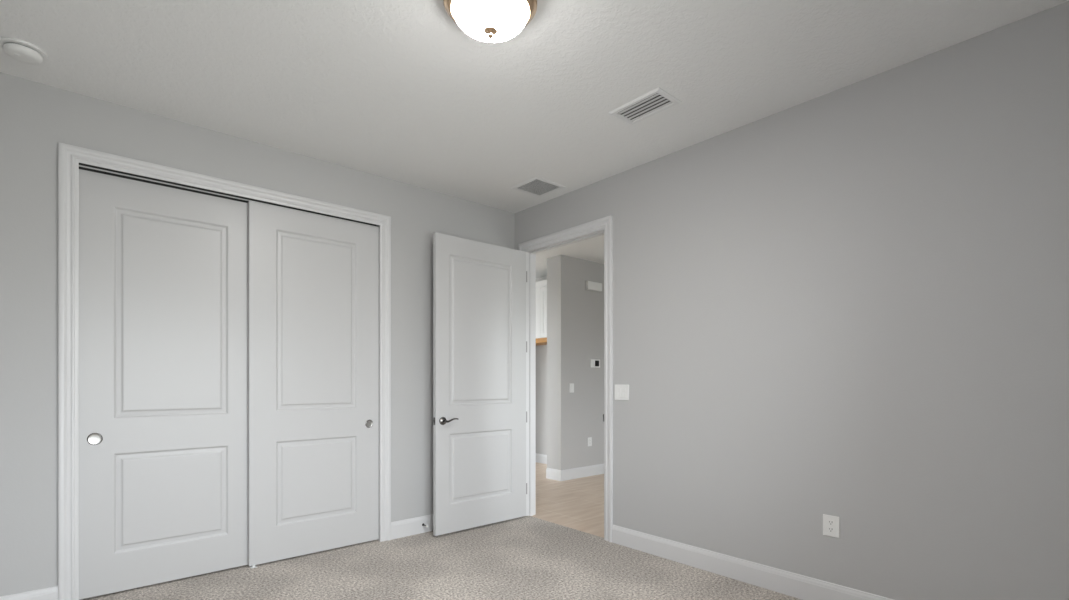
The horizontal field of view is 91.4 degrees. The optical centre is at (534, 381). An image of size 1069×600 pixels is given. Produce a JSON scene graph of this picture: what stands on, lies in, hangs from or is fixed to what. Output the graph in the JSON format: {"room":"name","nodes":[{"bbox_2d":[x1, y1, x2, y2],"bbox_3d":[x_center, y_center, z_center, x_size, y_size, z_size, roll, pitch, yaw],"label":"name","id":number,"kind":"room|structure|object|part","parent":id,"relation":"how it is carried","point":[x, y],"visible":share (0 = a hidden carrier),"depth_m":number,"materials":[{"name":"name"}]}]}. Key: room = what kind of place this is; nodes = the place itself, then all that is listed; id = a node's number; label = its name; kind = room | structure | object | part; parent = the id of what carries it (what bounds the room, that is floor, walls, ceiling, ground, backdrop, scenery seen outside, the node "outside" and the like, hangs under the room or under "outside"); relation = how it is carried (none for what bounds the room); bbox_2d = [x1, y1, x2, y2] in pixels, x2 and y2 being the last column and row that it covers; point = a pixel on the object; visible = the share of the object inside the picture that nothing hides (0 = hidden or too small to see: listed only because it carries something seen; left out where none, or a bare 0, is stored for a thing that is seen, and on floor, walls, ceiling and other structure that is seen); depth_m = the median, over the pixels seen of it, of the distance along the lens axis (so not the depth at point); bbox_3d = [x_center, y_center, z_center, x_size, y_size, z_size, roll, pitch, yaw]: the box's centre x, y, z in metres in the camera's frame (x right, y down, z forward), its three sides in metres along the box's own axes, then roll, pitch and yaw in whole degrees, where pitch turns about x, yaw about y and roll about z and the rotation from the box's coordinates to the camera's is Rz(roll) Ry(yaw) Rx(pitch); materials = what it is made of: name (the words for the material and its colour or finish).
{"room":"empty bedroom","nodes":[
{"label":"empty bedroom","id":0,"kind":"room"},
{"bbox_2d":[0,72,514,596],"bbox_3d":[-1.607,-0.146,3.784,3.910,2.905,0.115,0,0,-41],"label":"wall","id":1,"kind":"structure","parent":0,"point":[34,116],"depth_m":2.90,"materials":[{"name":"paint"}]},
{"bbox_2d":[0,586,57,599],"bbox_3d":[-2.768,1.179,2.678,0.476,0.135,0.014,0,0,-41],"label":"baseboard","id":2,"kind":"structure","parent":1,"relation":"attached to","point":[50,593],"depth_m":2.78,"materials":[{"name":"white paint"}]},
{"bbox_2d":[58,142,390,599],"bbox_3d":[-1.899,-0.026,3.514,1.933,2.545,0.136,0,0,-41],"label":"door frame","id":3,"kind":"structure","parent":1,"relation":"attached to","point":[69,156],"depth_m":2.88,"materials":[{"name":"white paint"}]},
{"bbox_2d":[79,163,375,225],"bbox_3d":[-1.907,-1.222,3.523,1.767,0.054,0.111,0,0,-41],"label":"door track","id":4,"kind":"object","parent":1,"relation":"attached to","point":[82,166],"visible":0.41,"depth_m":3.28,"materials":[{"name":"grey metal"}]},
{"bbox_2d":[79,169,247,599],"bbox_3d":[-2.246,0.016,3.261,0.915,2.437,0.038,0,0,-41],"label":"door","id":5,"kind":"structure","parent":4,"relation":"hanging from","point":[163,270],"depth_m":3.20,"materials":[{"name":"grey paint"}]},
{"bbox_3d":[-2.525,0.330,2.995,0.071,0.071,0.007,0,0,-41],"label":"finger pull","id":6,"kind":"part","parent":5,"relation":"part of","materials":[{"name":"silver metal"}]},
{"bbox_2d":[88,434,101,443],"bbox_3d":[-2.524,0.330,2.993,0.060,0.060,0.001,0,0,-41],"label":"door handle","id":7,"kind":"object","parent":5,"relation":"on","point":[92,438],"depth_m":2.99,"materials":[{"name":"grey metal"}]},
{"bbox_2d":[248,201,378,565],"bbox_3d":[-1.574,0.013,3.796,0.911,2.444,0.038,0,0,-41],"label":"door","id":8,"kind":"structure","parent":4,"relation":"hanging from","point":[313,279],"depth_m":3.74,"materials":[{"name":"grey paint"}]},
{"bbox_2d":[366,420,372,426],"bbox_3d":[-1.278,0.327,4.032,0.053,0.053,0.001,0,0,-41],"label":"door handle","id":9,"kind":"object","parent":8,"relation":"on","point":[369,423],"depth_m":4.03,"materials":[{"name":"grey metal"}]},
{"bbox_2d":[391,514,432,539],"bbox_3d":[-0.659,1.179,4.531,1.271,0.135,0.014,0,0,-41],"label":"baseboard","id":10,"kind":"structure","parent":1,"relation":"attached to","point":[412,526],"depth_m":4.22,"materials":[{"name":"white paint"}]},
{"bbox_2d":[80,462,801,599],"bbox_3d":[-0.104,1.280,5.861,8.680,0.066,9.750,0,0,-41],"label":"floor","id":11,"kind":"structure","parent":0,"point":[525,557],"depth_m":3.42,"materials":[{"name":"carpet"}]},
{"bbox_2d":[0,0,1068,278],"bbox_3d":[-0.146,-1.638,5.757,8.880,0.080,10.050,0,0,-41],"label":"ceiling","id":12,"kind":"structure","parent":0,"point":[397,90],"depth_m":2.67,"materials":[{"name":"white paint"}]},
{"bbox_2d":[0,37,47,64],"bbox_3d":[-2.455,-1.574,2.504,0.172,0.048,0.172,0,0,-41],"label":"smoke detector","id":13,"kind":"object","parent":12,"relation":"attached to","point":[23,51],"visible":1,"depth_m":2.47,"materials":[{"name":"white plastic"}]},
{"bbox_2d":[443,0,536,41],"bbox_3d":[-0.182,-1.509,2.159,0.386,0.178,0.386,0,0,-41],"label":"ceiling light","id":14,"kind":"object","parent":12,"relation":"attached to","point":[482,20],"visible":1,"depth_m":2.12,"materials":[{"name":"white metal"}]},
{"bbox_2d":[511,176,564,196],"bbox_3d":[0.030,-1.595,4.289,0.320,0.007,0.319,0,0,-41],"label":"ceiling vent","id":15,"kind":"object","parent":12,"relation":"in","point":[536,186],"visible":1,"depth_m":4.28,"materials":[{"name":"white metal"}]},
{"bbox_2d":[609,87,681,124],"bbox_3d":[0.641,-1.594,3.037,0.221,0.009,0.355,0,0,-41],"label":"ceiling vent","id":16,"kind":"object","parent":12,"relation":"in","point":[657,100],"visible":1,"depth_m":3.02,"materials":[{"name":"white metal"}]},
{"bbox_2d":[536,276,546,454],"bbox_3d":[-0.645,-0.146,8.963,0.120,2.905,4.374,0,0,-41],"label":"wall","id":17,"kind":"structure","parent":0,"point":[541,350],"depth_m":8.02,"materials":[{"name":"grey paint"}]},
{"bbox_2d":[536,280,546,345],"bbox_3d":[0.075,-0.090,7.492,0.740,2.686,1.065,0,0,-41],"label":"upper cabinet","id":18,"kind":"object","parent":17,"relation":"attached to","point":[541,286],"visible":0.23,"depth_m":7.47,"materials":[{"name":"white paint"}]},
{"bbox_3d":[-0.083,-0.986,7.688,0.018,0.714,0.518,0,0,-41],"label":"cabinet door","id":19,"kind":"part","parent":18,"relation":"part of","materials":[{"name":"white paint"}]},
{"bbox_3d":[0.207,-1.393,7.595,0.405,0.080,1.045,0,0,-41],"label":"crown","id":20,"kind":"part","parent":18,"relation":"part of","materials":[{"name":"white paint"}]},
{"bbox_3d":[0.221,-0.590,7.607,0.368,0.066,1.045,0,0,-41],"label":"rail","id":21,"kind":"part","parent":18,"relation":"part of","materials":[{"name":"orange wood"}]},
{"bbox_3d":[0.262,-0.986,7.295,0.018,0.714,0.518,0,0,-41],"label":"cabinet door","id":22,"kind":"part","parent":18,"relation":"part of","materials":[{"name":"white paint"}]},
{"bbox_2d":[536,453,546,463],"bbox_3d":[-0.696,1.185,8.919,0.014,0.135,4.374,0,0,-41],"label":"baseboard","id":23,"kind":"structure","parent":17,"relation":"attached to","point":[540,458],"depth_m":7.99,"materials":[{"name":"white paint"}]},
{"bbox_2d":[547,255,603,469],"bbox_3d":[1.579,-0.146,7.833,3.547,2.905,0.260,0,0,-41],"label":"wall","id":24,"kind":"structure","parent":0,"point":[575,314],"depth_m":6.74,"materials":[{"name":"grey paint"}]},
{"bbox_2d":[546,468,560,480],"bbox_3d":[0.247,1.185,6.652,0.014,0.135,0.274,0,0,-41],"label":"baseboard","id":25,"kind":"structure","parent":24,"relation":"attached to","point":[554,474],"depth_m":6.65,"materials":[{"name":"white paint"}]},
{"bbox_2d":[569,383,573,392],"bbox_3d":[0.478,0.084,6.685,0.082,0.117,0.012,0,0,-41],"label":"light switch","id":26,"kind":"object","parent":24,"relation":"attached to","point":[571,385],"visible":1,"depth_m":6.68,"materials":[{"name":"white plastic"}]},
{"bbox_2d":[561,464,603,480],"bbox_3d":[1.665,1.185,7.726,3.562,0.135,0.014,0,0,-41],"label":"baseboard","id":27,"kind":"structure","parent":24,"relation":"attached to","point":[574,473],"depth_m":6.80,"materials":[{"name":"white paint"}]},
{"bbox_2d":[587,437,591,445],"bbox_3d":[0.732,0.799,6.910,0.080,0.116,0.008,0,0,-41],"label":"power outlet","id":28,"kind":"object","parent":24,"relation":"attached to","point":[589,440],"visible":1,"depth_m":6.90,"materials":[{"name":"white plastic"}]},
{"bbox_2d":[585,280,601,292],"bbox_3d":[0.795,-1.268,6.944,0.310,0.136,0.040,0,0,-41],"label":"door chime","id":29,"kind":"object","parent":24,"relation":"attached to","point":[593,286],"visible":1,"depth_m":6.91,"materials":[{"name":"white plastic"}]},
{"bbox_2d":[590,359,599,367],"bbox_3d":[0.816,-0.241,6.973,0.190,0.110,0.026,0,0,-41],"label":"thermostat","id":30,"kind":"object","parent":24,"relation":"attached to","point":[594,363],"visible":1,"depth_m":6.96,"materials":[{"name":"white plastic"}]},
{"bbox_2d":[515,1,1068,599],"bbox_3d":[1.297,-0.146,3.354,0.115,2.905,4.365,0,0,-41],"label":"wall","id":31,"kind":"structure","parent":0,"point":[850,303],"depth_m":2.75,"materials":[{"name":"paint"}]},
{"bbox_2d":[433,232,526,535],"bbox_3d":[-0.428,0.021,4.485,1.007,2.415,0.142,0,0,-41],"label":"door","id":32,"kind":"structure","parent":31,"relation":"in","point":[480,343],"depth_m":4.42,"materials":[{"name":"grey paint"}]},
{"bbox_3d":[-0.674,0.312,4.200,0.128,0.034,0.040,0,0,-41],"label":"lever","id":33,"kind":"part","parent":32,"relation":"part of","materials":[{"name":"silver metal"}]},
{"bbox_2d":[519,215,612,541],"bbox_3d":[0.280,-0.018,4.511,0.158,2.542,1.129,0,0,-41],"label":"door frame","id":34,"kind":"structure","parent":31,"relation":"attached to","point":[602,226],"depth_m":4.45,"materials":[{"name":"white paint"}]},
{"bbox_2d":[615,385,628,399],"bbox_3d":[0.665,0.083,3.978,0.012,0.118,0.138,0,0,-41],"label":"light switch","id":35,"kind":"object","parent":31,"relation":"attached to","point":[621,391],"visible":1,"depth_m":3.98,"materials":[{"name":"white plastic"}]},
{"bbox_2d":[612,525,893,599],"bbox_3d":[1.608,1.179,2.901,0.014,0.135,3.044,0,0,-41],"label":"baseboard","id":36,"kind":"structure","parent":31,"relation":"attached to","point":[788,583],"depth_m":3.25,"materials":[{"name":"white paint"}]},
{"bbox_2d":[823,514,839,537],"bbox_3d":[1.635,0.797,2.875,0.008,0.116,0.084,0,0,-41],"label":"power outlet","id":37,"kind":"object","parent":31,"relation":"attached to","point":[831,524],"visible":1,"depth_m":2.87,"materials":[{"name":"white plastic"}]},
{"bbox_2d":[827,520,833,524],"bbox_3d":[1.633,0.778,2.874,0.003,0.028,0.034,0,0,-41],"label":"receptacle","id":38,"kind":"object","parent":37,"relation":"attached to","point":[829,522],"depth_m":2.87,"materials":[{"name":"white plastic"}]},
{"bbox_2d":[827,527,833,532],"bbox_3d":[1.633,0.817,2.874,0.003,0.028,0.034,0,0,-41],"label":"receptacle","id":39,"kind":"object","parent":37,"relation":"attached to","point":[829,529],"depth_m":2.87,"materials":[{"name":"white plastic"}]}
]}

